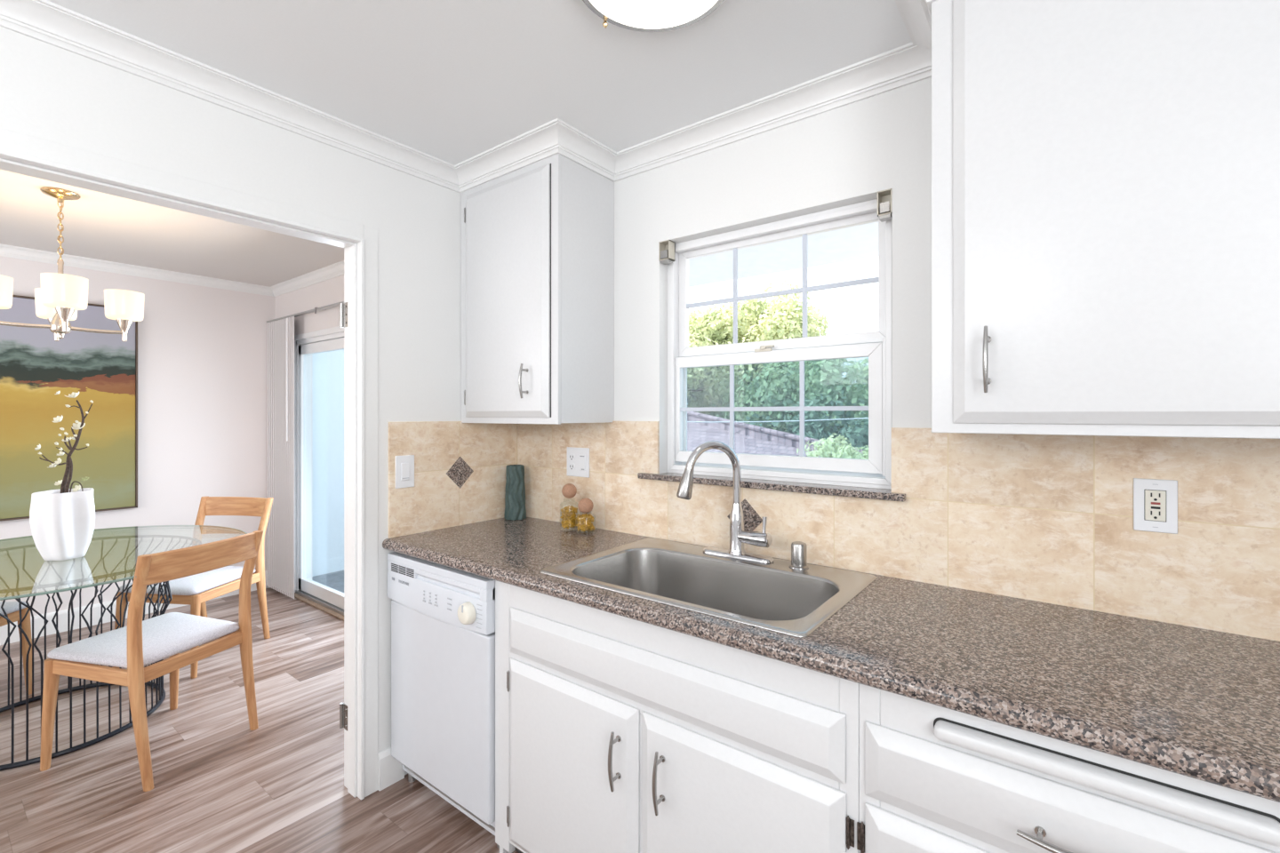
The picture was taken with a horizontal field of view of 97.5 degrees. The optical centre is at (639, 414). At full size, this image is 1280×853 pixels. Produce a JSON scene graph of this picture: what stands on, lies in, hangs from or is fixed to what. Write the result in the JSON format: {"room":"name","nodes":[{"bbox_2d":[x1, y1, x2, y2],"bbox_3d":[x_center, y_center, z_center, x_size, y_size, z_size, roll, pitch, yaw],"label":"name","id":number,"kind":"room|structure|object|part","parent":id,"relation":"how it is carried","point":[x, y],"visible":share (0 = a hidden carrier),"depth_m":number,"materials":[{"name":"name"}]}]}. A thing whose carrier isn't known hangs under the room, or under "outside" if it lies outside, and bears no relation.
{"room":"kitchen","nodes":[
{"label":"kitchen","id":0,"kind":"room"},
{"bbox_2d":[0,256,275,616],"bbox_3d":[-4.043,0.182,3.162,0.140,2.380,3.485,0,0,38],"label":"wall","id":1,"kind":"structure","parent":0,"point":[203,350],"depth_m":4.04,"materials":[{"name":"paint"}]},
{"bbox_2d":[0,295,137,521],"bbox_3d":[-3.877,-0.044,3.228,0.038,1.348,1.493,0,0,38],"label":"painting","id":2,"kind":"object","parent":1,"relation":"attached to","point":[102,368],"visible":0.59,"depth_m":3.54,"materials":[{"name":"paint"}]},
{"bbox_2d":[0,569,287,645],"bbox_3d":[-3.873,1.305,3.031,0.290,0.134,3.485,0,0,38],"label":"baseboard","id":3,"kind":"structure","parent":1,"relation":"attached to","point":[62,615],"depth_m":3.59,"materials":[{"name":"white wood"}]},
{"bbox_2d":[0,243,343,296],"bbox_3d":[-2.827,-0.977,2.225,2.930,0.062,3.485,0,0,38],"label":"trim","id":4,"kind":"structure","parent":1,"relation":"attached to","point":[337,269],"depth_m":3.87,"materials":[{"name":"white wood"}]},
{"bbox_2d":[0,26,460,775],"bbox_3d":[-1.621,0.194,1.243,0.060,2.357,3.400,0,0,38],"label":"wall","id":5,"kind":"structure","parent":0,"point":[48,92],"depth_m":1.91,"materials":[{"name":"white paint"}]},
{"bbox_2d":[0,149,364,799],"bbox_3d":[-1.539,0.342,1.401,0.144,2.060,1.770,0,0,38],"label":"door frame","id":6,"kind":"structure","parent":5,"relation":"in","point":[352,311],"depth_m":2.00,"materials":[{"name":"white wood"}]},
{"bbox_2d":[0,128,377,797],"bbox_3d":[-1.491,0.346,1.358,0.004,2.052,1.750,0,0,38],"label":"trim","id":7,"kind":"structure","parent":5,"relation":"attached to","point":[10,140],"depth_m":2.01,"materials":[{"name":"white paint"}]},
{"bbox_2d":[377,747,404,791],"bbox_3d":[-0.925,1.305,2.086,0.014,0.134,0.095,0,0,38],"label":"baseboard","id":8,"kind":"structure","parent":5,"relation":"attached to","point":[390,772],"depth_m":2.07,"materials":[{"name":"white wood"}]},
{"bbox_2d":[388,421,517,538],"bbox_3d":[-0.746,0.242,2.321,0.010,0.432,0.606,0,0,38],"label":"tile backsplash","id":9,"kind":"structure","parent":5,"relation":"attached to","point":[460,468],"depth_m":2.28,"materials":[{"name":"tile"}]},
{"bbox_2d":[395,455,414,488],"bbox_3d":[-0.888,0.215,2.123,0.010,0.122,0.075,0,0,38],"label":"light switch","id":10,"kind":"object","parent":9,"relation":"attached to","point":[404,465],"visible":1,"depth_m":2.12,"materials":[{"name":"white plastic"}]},
{"bbox_2d":[0,0,937,192],"bbox_3d":[-0.210,-0.953,0.157,3.500,0.064,3.400,0,0,38],"label":"trim","id":11,"kind":"structure","parent":5,"relation":"attached to","point":[46,21],"depth_m":1.73,"materials":[{"name":"white wood"}]},
{"bbox_2d":[0,586,519,852],"bbox_3d":[-1.411,1.432,1.139,6.800,0.120,3.790,0,0,38],"label":"floor","id":12,"kind":"structure","parent":0,"point":[221,785],"depth_m":2.17,"materials":[{"name":"wood"}]},
{"bbox_2d":[0,601,34,695],"bbox_3d":[-3.268,0.942,2.528,0.566,0.860,0.490,0,0,0],"label":"dining chair","id":13,"kind":"object","parent":12,"relation":"on","point":[12,609],"visible":0.62,"depth_m":2.74,"materials":[{"name":"brown wood"}]},
{"bbox_3d":[-3.025,0.974,2.530,0.026,0.053,0.430,0,0,0],"label":"rail","id":14,"kind":"part","parent":13,"relation":"part of","materials":[{"name":"brown wood"}]},
{"bbox_2d":[0,601,26,616],"bbox_3d":[-3.220,0.928,2.528,0.460,0.041,0.469,0,0,0],"label":"seat cushion","id":15,"kind":"object","parent":13,"relation":"on","point":[12,609],"depth_m":2.69,"materials":[{"name":"grey fabric"}]},
{"bbox_3d":[-3.015,1.160,2.753,0.056,0.425,0.043,0,0,0],"label":"leg","id":16,"kind":"part","parent":13,"relation":"part of","materials":[{"name":"brown wood"}]},
{"bbox_2d":[0,525,247,770],"bbox_3d":[-2.597,1.000,2.500,1.409,0.745,1.409,0,0,-9],"label":"dining table","id":17,"kind":"object","parent":12,"relation":"on","point":[157,684],"visible":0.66,"depth_m":2.59,"materials":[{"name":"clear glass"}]},
{"bbox_2d":[29,488,95,560],"bbox_3d":[-2.517,0.480,2.451,0.204,0.294,0.201,0,0,38],"label":"vase","id":18,"kind":"object","parent":17,"relation":"on","point":[62,524],"visible":0.98,"depth_m":2.39,"materials":[{"name":"white ceramic"}]},
{"bbox_2d":[34,391,93,493],"bbox_3d":[-2.518,0.238,2.446,0.255,0.689,0.050,0,0,3],"label":"branch","id":19,"kind":"object","parent":18,"relation":"in","point":[65,484],"visible":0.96,"depth_m":2.45,"materials":[{"name":"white plant"}]},
{"bbox_2d":[40,530,263,791],"bbox_3d":[-1.980,0.942,2.323,0.566,0.860,0.490,0,0,16],"label":"dining chair","id":20,"kind":"object","parent":12,"relation":"on","point":[139,644],"visible":1,"depth_m":2.18,"materials":[{"name":"brown wood"}]},
{"bbox_3d":[-2.287,1.160,2.178,0.056,0.425,0.043,0,0,16],"label":"leg","id":21,"kind":"part","parent":20,"relation":"part of","materials":[{"name":"brown wood"}]},
{"bbox_3d":[-2.071,0.974,2.122,0.420,0.053,0.022,0,0,15],"label":"rail","id":22,"kind":"part","parent":20,"relation":"part of","materials":[{"name":"brown wood"}]},
{"bbox_3d":[-1.833,0.942,2.057,0.110,0.860,0.048,0,0,16],"label":"leg","id":23,"kind":"part","parent":20,"relation":"part of","materials":[{"name":"brown wood"}]},
{"bbox_2d":[47,612,239,668],"bbox_3d":[-2.026,0.928,2.336,0.460,0.041,0.469,0,0,16],"label":"seat cushion","id":24,"kind":"object","parent":20,"relation":"on","point":[165,636],"depth_m":2.25,"materials":[{"name":"grey fabric"}]},
{"bbox_3d":[-2.164,1.160,2.608,0.056,0.425,0.043,0,0,16],"label":"leg","id":25,"kind":"part","parent":20,"relation":"part of","materials":[{"name":"brown wood"}]},
{"bbox_3d":[-1.802,0.974,2.273,0.022,0.053,0.410,0,0,16],"label":"rail","id":26,"kind":"part","parent":20,"relation":"part of","materials":[{"name":"brown wood"}]},
{"bbox_3d":[-1.737,0.570,2.254,0.061,0.115,0.444,0,0,16],"label":"backrest","id":27,"kind":"part","parent":20,"relation":"part of","materials":[{"name":"brown wood"}]},
{"bbox_3d":[-1.715,0.942,2.472,0.110,0.860,0.048,0,0,16],"label":"leg","id":28,"kind":"part","parent":20,"relation":"part of","materials":[{"name":"brown wood"}]},
{"bbox_2d":[112,496,273,679],"bbox_3d":[-2.525,0.942,3.227,0.490,0.860,0.566,0,0,7],"label":"dining chair","id":29,"kind":"object","parent":12,"relation":"on","point":[194,591],"visible":0.79,"depth_m":3.32,"materials":[{"name":"brown wood"}]},
{"bbox_3d":[-2.779,1.160,3.003,0.043,0.425,0.056,0,0,7],"label":"leg","id":30,"kind":"part","parent":29,"relation":"part of","materials":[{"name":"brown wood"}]},
{"bbox_3d":[-2.556,0.974,2.986,0.430,0.053,0.026,0,0,7],"label":"rail","id":31,"kind":"part","parent":29,"relation":"part of","materials":[{"name":"brown wood"}]},
{"bbox_2d":[117,566,255,595],"bbox_3d":[-2.531,0.928,3.180,0.469,0.041,0.460,0,0,7],"label":"seat cushion","id":32,"kind":"object","parent":29,"relation":"on","point":[207,583],"depth_m":3.07,"materials":[{"name":"grey fabric"}]},
{"bbox_3d":[-2.336,1.160,2.946,0.043,0.425,0.056,0,0,7],"label":"leg","id":33,"kind":"part","parent":29,"relation":"part of","materials":[{"name":"brown wood"}]},
{"bbox_3d":[-2.712,0.942,3.467,0.048,0.860,0.110,0,0,7],"label":"leg","id":34,"kind":"part","parent":29,"relation":"part of","materials":[{"name":"brown wood"}]},
{"bbox_3d":[-2.312,0.974,3.168,0.022,0.053,0.420,0,0,7],"label":"rail","id":35,"kind":"part","parent":29,"relation":"part of","materials":[{"name":"brown wood"}]},
{"bbox_3d":[-2.493,0.570,3.478,0.444,0.115,0.061,0,0,7],"label":"backrest","id":36,"kind":"part","parent":29,"relation":"part of","materials":[{"name":"brown wood"}]},
{"bbox_3d":[-2.284,0.942,3.412,0.048,0.860,0.110,0,0,7],"label":"leg","id":37,"kind":"part","parent":29,"relation":"part of","materials":[{"name":"brown wood"}]},
{"bbox_2d":[387,552,499,847],"bbox_3d":[-0.521,0.940,2.115,0.582,0.864,0.636,0,0,38],"label":"dishwasher","id":38,"kind":"object","parent":12,"relation":"on","point":[443,618],"visible":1,"depth_m":1.85,"materials":[{"name":"metal"}]},
{"bbox_3d":[-0.856,1.342,2.106,0.024,0.060,0.024,0,0,38],"label":"leveling leg","id":39,"kind":"part","parent":38,"relation":"part of","materials":[{"name":"metal"}]},
{"bbox_3d":[-0.681,0.597,1.907,0.582,0.175,0.058,0,0,38],"label":"control panel","id":40,"kind":"part","parent":38,"relation":"part of","materials":[{"name":"plastic"}]},
{"bbox_3d":[-0.653,1.286,1.933,0.564,0.063,0.017,0,0,38],"label":"access panel","id":41,"kind":"part","parent":38,"relation":"part of","materials":[{"name":"metal"}]},
{"bbox_2d":[495,580,859,852],"bbox_3d":[0.144,0.935,1.605,1.088,0.874,0.649,0,0,38],"label":"base cabinet","id":42,"kind":"object","parent":12,"relation":"on","point":[614,733],"visible":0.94,"depth_m":1.34,"materials":[{"name":"white paint"}]},
{"bbox_3d":[-0.200,0.999,1.524,0.487,0.546,0.021,0,0,38],"label":"door","id":43,"kind":"part","parent":42,"relation":"part of","materials":[{"name":"white paint"}]},
{"bbox_3d":[-0.065,0.852,1.382,0.015,0.146,0.040,0,0,38],"label":"handle","id":44,"kind":"part","parent":42,"relation":"part of","materials":[{"name":"silver metal"}]},
{"bbox_3d":[0.041,0.852,1.300,0.015,0.146,0.040,0,0,38],"label":"handle","id":45,"kind":"part","parent":42,"relation":"part of","materials":[{"name":"silver metal"}]},
{"bbox_3d":[-0.001,0.642,1.372,0.987,0.133,0.021,0,0,38],"label":"false drawer","id":46,"kind":"part","parent":42,"relation":"part of","materials":[{"name":"white paint"}]},
{"bbox_3d":[0.197,0.999,1.219,0.489,0.546,0.021,0,0,38],"label":"door","id":47,"kind":"part","parent":42,"relation":"part of","materials":[{"name":"white paint"}]},
{"bbox_2d":[382,516,1279,802],"bbox_3d":[0.392,0.478,1.430,2.898,0.040,0.631,0,0,38],"label":"countertop","id":48,"kind":"structure","parent":42,"relation":"on","point":[1204,705],"depth_m":1.07,"materials":[{"name":"stone"}]},
{"bbox_2d":[504,464,526,520],"bbox_3d":[-0.548,0.340,2.469,0.091,0.236,0.091,0,0,17],"label":"ribbed vase","id":49,"kind":"object","parent":48,"relation":"on","point":[515,497],"visible":1,"depth_m":2.44,"materials":[{"name":"green ceramic"}]},
{"bbox_2d":[560,483,577,529],"bbox_3d":[-0.282,0.366,2.242,0.076,0.183,0.076,0,0,38],"label":"glass jar","id":50,"kind":"object","parent":48,"relation":"on","point":[569,491],"visible":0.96,"depth_m":2.22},
{"bbox_2d":[560,505,577,528],"bbox_3d":[-0.282,0.410,2.243,0.070,0.085,0.071,0,0,38],"label":"pasta","id":51,"kind":"object","parent":50,"relation":"in","point":[569,513],"visible":1,"depth_m":2.22,"materials":[{"name":"yellow food"}]},
{"bbox_2d":[575,497,596,531],"bbox_3d":[-0.211,0.391,2.185,0.080,0.134,0.080,0,0,38],"label":"glass jar","id":52,"kind":"object","parent":48,"relation":"on","point":[585,506],"visible":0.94,"depth_m":2.17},
{"bbox_2d":[576,513,595,531],"bbox_3d":[-0.211,0.420,2.185,0.074,0.065,0.073,0,0,38],"label":"pasta","id":53,"kind":"object","parent":52,"relation":"in","point":[585,521],"visible":1,"depth_m":2.16,"materials":[{"name":"yellow food"}]},
{"bbox_2d":[539,537,876,637],"bbox_3d":[0.186,0.518,1.611,0.807,0.278,0.553,0,0,38],"label":"sink","id":54,"kind":"object","parent":48,"relation":"in","point":[775,596],"depth_m":1.69,"materials":[{"name":"silver metal"}]},
{"bbox_3d":[0.472,0.416,1.670,0.058,0.074,0.058,0,0,38],"label":"air gap cap","id":55,"kind":"part","parent":54,"relation":"part of","materials":[{"name":"silver metal"}]},
{"bbox_2d":[676,440,773,563],"bbox_3d":[0.262,0.268,1.732,0.244,0.371,0.216,0,0,38],"label":"faucet","id":56,"kind":"object","parent":48,"relation":"on","point":[738,536],"visible":1,"depth_m":1.76,"materials":[{"name":"silver metal"}]},
{"bbox_3d":[0.231,0.187,1.762,0.196,0.210,0.026,0,0,-22],"label":"spout","id":57,"kind":"part","parent":56,"relation":"part of","materials":[{"name":"silver metal"}]},
{"bbox_3d":[0.310,0.447,1.795,0.244,0.013,0.058,0,0,38],"label":"plate","id":58,"kind":"part","parent":56,"relation":"part of","materials":[{"name":"silver metal"}]},
{"bbox_3d":[0.384,0.350,1.731,0.015,0.072,0.021,0,0,38],"label":"lever","id":59,"kind":"part","parent":56,"relation":"part of","materials":[{"name":"silver metal"}]},
{"bbox_2d":[856,683,1279,852],"bbox_3d":[0.886,0.935,1.034,0.788,0.874,0.650,0,0,38],"label":"base cabinet","id":60,"kind":"object","parent":12,"relation":"on","point":[933,779],"visible":0.78,"depth_m":0.90,"materials":[{"name":"white paint"}]},
{"bbox_3d":[0.719,1.000,0.817,0.757,0.544,0.021,0,0,38],"label":"door","id":61,"kind":"part","parent":60,"relation":"part of","materials":[{"name":"white paint"}]},
{"bbox_3d":[0.652,0.650,0.830,0.157,0.014,0.041,0,0,38],"label":"handle","id":62,"kind":"part","parent":60,"relation":"part of","materials":[{"name":"silver metal"}]},
{"bbox_2d":[275,274,343,580],"bbox_3d":[-1.754,0.182,3.684,3.130,2.380,0.135,0,0,38],"label":"wall","id":63,"kind":"structure","parent":0,"point":[329,292],"depth_m":4.26,"materials":[{"name":"paint"}]},
{"bbox_2d":[266,301,343,599],"bbox_3d":[-2.117,0.301,3.821,2.093,2.093,0.098,0,0,36],"label":"vertical blinds","id":64,"kind":"object","parent":63,"relation":"attached to","point":[289,319],"visible":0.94,"depth_m":4.16,"materials":[{"name":"plastic"}]},
{"bbox_3d":[-2.119,-0.734,3.817,2.090,0.012,0.030,0,0,38],"label":"head rail","id":65,"kind":"part","parent":64,"relation":"part of","materials":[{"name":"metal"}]},
{"bbox_2d":[294,326,343,621],"bbox_3d":[-1.907,0.385,3.773,1.840,1.975,0.150,0,0,38],"label":"door","id":66,"kind":"structure","parent":63,"relation":"in","point":[328,600],"depth_m":4.27,"materials":[{"name":"white plastic"}]},
{"bbox_2d":[312,349,343,576],"bbox_3d":[-2.076,0.082,5.897,0.140,2.620,2.980,0,0,38],"label":"wall","id":67,"kind":"structure","parent":0,"point":[327,367],"depth_m":4.92,"materials":[{"name":"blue paint"}]},
{"bbox_2d":[312,570,343,592],"bbox_3d":[-0.903,1.452,4.994,3.100,0.120,2.980,0,0,38],"label":"floor","id":68,"kind":"structure","parent":0,"point":[334,580],"depth_m":4.73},
{"bbox_2d":[402,764,495,836],"bbox_3d":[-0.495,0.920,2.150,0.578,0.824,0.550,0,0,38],"label":"toe kick","id":69,"kind":"object","parent":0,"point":[491,828],"depth_m":1.91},
{"bbox_2d":[0,0,911,287],"bbox_3d":[-1.411,-1.046,1.139,6.800,0.123,3.790,0,0,38],"label":"ceiling","id":70,"kind":"structure","parent":0,"point":[452,82],"depth_m":1.61,"materials":[{"name":"paint"}]},
{"bbox_2d":[0,186,144,342],"bbox_3d":[-2.624,-0.675,2.542,0.449,0.663,0.449,0,0,-4],"label":"chandelier","id":71,"kind":"object","parent":70,"relation":"hanging from","point":[59,299],"visible":1,"depth_m":2.51,"materials":[{"name":"white glass"}]},
{"bbox_3d":[-2.764,-0.523,2.379,0.145,0.133,0.145,0,0,38],"label":"lamp shade","id":72,"kind":"part","parent":71,"relation":"part of","materials":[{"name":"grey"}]},
{"bbox_3d":[-2.703,-0.394,2.451,0.016,0.020,0.190,0,0,41],"label":"arm","id":73,"kind":"part","parent":71,"relation":"part of","materials":[{"name":"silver metal"}]},
{"bbox_3d":[-2.787,-0.523,2.682,0.145,0.133,0.145,0,0,38],"label":"lamp shade","id":74,"kind":"part","parent":71,"relation":"part of","materials":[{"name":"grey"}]},
{"bbox_3d":[-2.624,-0.524,2.542,0.068,0.360,0.068,0,0,38],"label":"stem","id":75,"kind":"part","parent":71,"relation":"part of","materials":[{"name":"silver metal"}]},
{"bbox_3d":[-2.624,-0.820,2.542,0.016,0.305,0.016,0,0,-7],"label":"chain","id":76,"kind":"part","parent":71,"relation":"part of","materials":[{"name":"gold metal"}]},
{"bbox_3d":[-2.461,-0.523,2.402,0.145,0.133,0.145,0,0,38],"label":"lamp shade","id":77,"kind":"part","parent":71,"relation":"part of","materials":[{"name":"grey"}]},
{"bbox_3d":[-2.546,-0.394,2.634,0.016,0.020,0.190,0,0,41],"label":"arm","id":78,"kind":"part","parent":71,"relation":"part of","materials":[{"name":"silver metal"}]},
{"bbox_3d":[-2.484,-0.523,2.705,0.145,0.133,0.145,0,0,38],"label":"lamp shade","id":79,"kind":"part","parent":71,"relation":"part of","materials":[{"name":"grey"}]},
{"bbox_2d":[582,0,724,31],"bbox_3d":[0.030,-0.950,1.228,0.364,0.068,0.362,0,0,38],"label":"flush ceiling light","id":80,"kind":"object","parent":70,"relation":"attached to","point":[636,15],"visible":1,"depth_m":1.30,"materials":[{"name":"white glass"}]},
{"bbox_2d":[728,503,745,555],"bbox_3d":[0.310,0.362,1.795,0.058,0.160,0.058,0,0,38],"label":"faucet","id":81,"kind":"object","parent":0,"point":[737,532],"depth_m":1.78,"materials":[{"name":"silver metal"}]},
{"bbox_2d":[614,77,931,473],"bbox_3d":[0.846,0.194,1.578,3.560,2.357,0.140,0,0,38],"label":"wall","id":82,"kind":"structure","parent":0,"point":[844,156],"depth_m":1.78,"materials":[{"name":"white paint"}]},
{"bbox_2d":[460,153,614,424],"bbox_3d":[-0.442,-0.475,2.250,0.576,1.018,0.364,0,0,38],"label":"upper cabinet","id":83,"kind":"object","parent":82,"relation":"attached to","point":[537,239],"visible":0.96,"depth_m":2.10,"materials":[{"name":"white paint"}]},
{"bbox_3d":[-0.521,-0.443,2.145,0.490,0.906,0.020,0,0,38],"label":"door","id":84,"kind":"part","parent":83,"relation":"part of","materials":[{"name":"white paint"}]},
{"bbox_3d":[-0.512,-0.475,2.160,0.576,1.018,0.015,0,0,38],"label":"frame","id":85,"kind":"part","parent":83,"relation":"part of","materials":[{"name":"white paint"}]},
{"bbox_3d":[-0.424,-0.122,2.032,0.015,0.127,0.040,0,0,38],"label":"handle","id":86,"kind":"part","parent":83,"relation":"part of","materials":[{"name":"silver metal"}]},
{"bbox_2d":[658,240,675,264],"bbox_3d":[0.100,-0.602,2.085,0.045,0.079,0.042,0,0,38],"label":"bracket","id":87,"kind":"object","parent":82,"relation":"attached to","point":[667,249],"visible":1,"depth_m":2.08,"materials":[{"name":"beige metal"}]},
{"bbox_2d":[637,199,905,502],"bbox_3d":[0.406,-0.201,1.886,0.927,0.881,0.159,0,0,38],"label":"window","id":88,"kind":"structure","parent":82,"relation":"in","point":[801,474],"depth_m":1.84,"materials":[{"name":"white plastic"}]},
{"bbox_3d":[0.406,0.229,1.886,0.927,0.020,0.159,0,0,38],"label":"sill","id":89,"kind":"part","parent":88,"relation":"part of","materials":[{"name":"stone"}]},
{"bbox_3d":[0.425,-0.020,1.907,0.760,0.392,0.024,0,0,38],"label":"sash","id":90,"kind":"part","parent":88,"relation":"part of","materials":[{"name":"white plastic"}]},
{"bbox_3d":[0.454,-0.423,1.918,0.759,0.406,0.024,0,0,38],"label":"sash","id":91,"kind":"part","parent":88,"relation":"part of","materials":[{"name":"white plastic"}]},
{"bbox_3d":[0.465,-0.018,1.931,0.754,0.420,0.006,0,0,38],"label":"screen frame","id":92,"kind":"part","parent":88,"relation":"part of","materials":[{"name":"white plastic"}]},
{"bbox_2d":[877,188,892,221],"bbox_3d":[0.709,-0.602,1.617,0.040,0.079,0.042,0,0,38],"label":"bracket","id":93,"kind":"object","parent":82,"relation":"attached to","point":[884,197],"visible":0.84,"depth_m":1.61,"materials":[{"name":"beige metal"}]},
{"bbox_2d":[517,421,1279,641],"bbox_3d":[0.586,0.241,1.683,2.900,0.434,0.010,0,0,38],"label":"tile backsplash","id":94,"kind":"structure","parent":82,"relation":"attached to","point":[1044,518],"depth_m":1.41,"materials":[{"name":"tile"}]},
{"bbox_2d":[566,447,589,477],"bbox_3d":[-0.259,0.196,2.323,0.127,0.120,0.010,0,0,38],"label":"outlet","id":95,"kind":"object","parent":94,"relation":"attached to","point":[577,459],"visible":1,"depth_m":2.32,"materials":[{"name":"white plastic"}]},
{"bbox_2d":[568,463,575,470],"bbox_3d":[-0.284,0.216,2.341,0.034,0.028,0.002,0,0,38],"label":"receptacle","id":96,"kind":"object","parent":95,"relation":"attached to","point":[572,466],"depth_m":2.34,"materials":[{"name":"white plastic"}]},
{"bbox_2d":[568,453,575,460],"bbox_3d":[-0.284,0.176,2.341,0.034,0.028,0.002,0,0,38],"label":"receptacle","id":97,"kind":"object","parent":95,"relation":"attached to","point":[572,456],"depth_m":2.34,"materials":[{"name":"white plastic"}]},
{"bbox_2d":[1133,478,1177,534],"bbox_3d":[1.143,0.202,1.244,0.073,0.117,0.009,0,0,38],"label":"outlet","id":98,"kind":"object","parent":94,"relation":"attached to","point":[1155,500],"visible":1,"depth_m":1.24,"materials":[{"name":"white plastic"}]},
{"bbox_2d":[1144,489,1166,521],"bbox_3d":[1.141,0.201,1.243,0.034,0.067,0.002,0,0,38],"label":"receptacle","id":99,"kind":"object","parent":98,"relation":"attached to","point":[1155,500],"depth_m":1.24,"materials":[{"name":"beige plastic"}]},
{"bbox_2d":[931,0,1279,439],"bbox_3d":[1.065,-0.472,1.090,0.857,1.024,0.364,0,0,38],"label":"upper cabinet","id":100,"kind":"object","parent":82,"relation":"attached to","point":[1106,173],"visible":1,"depth_m":1.06,"materials":[{"name":"white paint"}]},
{"bbox_3d":[0.713,-0.114,1.157,0.015,0.138,0.040,0,0,38],"label":"handle","id":101,"kind":"part","parent":100,"relation":"part of","materials":[{"name":"silver metal"}]},
{"bbox_2d":[688,221,878,287],"bbox_3d":[1.271,-0.960,2.040,3.650,0.335,1.110,0,0,38],"label":"sky","id":102,"kind":"structure","parent":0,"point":[861,241],"depth_m":2.91,"materials":[{"name":"white"}]},
{"label":"outside","id":103,"kind":"structure","parent":0,"visible":0},
{"bbox_3d":[17.924,4.522,26.581,80.000,0.300,59.400,0,0,38],"label":"ground","id":104,"kind":"structure","parent":103,"visible":0},
{"bbox_2d":[687,301,751,415],"bbox_3d":[1.489,0.430,17.647,4.172,7.897,4.372,0,0,-11],"label":"leafy tree","id":105,"kind":"object","parent":104,"relation":"on","point":[711,329],"visible":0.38,"depth_m":16.81,"materials":[{"name":"green plant"}]},
{"bbox_2d":[687,388,791,433],"bbox_3d":[3.763,1.135,20.660,5.615,6.493,5.502,0,0,38],"label":"leafy tree","id":106,"kind":"object","parent":104,"relation":"on","point":[688,399],"visible":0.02,"depth_m":20.18,"materials":[{"name":"green plant"}]},
{"bbox_2d":[712,280,829,395],"bbox_3d":[3.868,0.084,18.503,4.582,8.589,5.095,0,0,14],"label":"leafy tree","id":107,"kind":"object","parent":104,"relation":"on","point":[780,322],"visible":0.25,"depth_m":16.92,"materials":[{"name":"green plant"}]},
{"bbox_2d":[687,411,863,471],"bbox_3d":[0.787,2.022,14.870,8.647,4.700,13.676,0,0,2],"label":"house","id":108,"kind":"structure","parent":104,"relation":"on","point":[748,439],"depth_m":11.09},
{"bbox_2d":[709,358,868,445],"bbox_3d":[4.913,1.085,16.358,5.462,6.591,5.123,0,0,38],"label":"leafy tree","id":109,"kind":"object","parent":104,"relation":"on","point":[779,390],"visible":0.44,"depth_m":14.97,"materials":[{"name":"green plant"}]},
{"bbox_2d":[738,389,868,450],"bbox_3d":[4.354,1.841,13.929,4.553,5.088,4.946,0,0,38],"label":"leafy tree","id":110,"kind":"object","parent":104,"relation":"on","point":[858,436],"visible":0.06,"depth_m":13.38,"materials":[{"name":"green plant"}]},
{"bbox_2d":[796,432,868,477],"bbox_3d":[3.354,2.333,8.884,1.568,4.085,1.558,0,0,38],"label":"leafy shrub","id":111,"kind":"object","parent":104,"relation":"on","point":[833,449],"visible":0.2,"depth_m":8.72,"materials":[{"name":"green plant"}]},
{"bbox_2d":[845,358,868,405],"bbox_3d":[7.645,1.200,15.913,5.256,6.364,4.836,0,0,38],"label":"leafy tree","id":112,"kind":"object","parent":104,"relation":"on","point":[865,380],"visible":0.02,"depth_m":16.57,"materials":[{"name":"green plant"}]},
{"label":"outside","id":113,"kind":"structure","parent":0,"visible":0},
{"bbox_2d":[687,417,868,423],"bbox_3d":[2.249,-0.037,11.137,12.061,0.402,0.024,0,0,32],"label":"power line","id":114,"kind":"object","parent":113,"point":[857,418],"visible":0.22,"depth_m":10.87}
]}

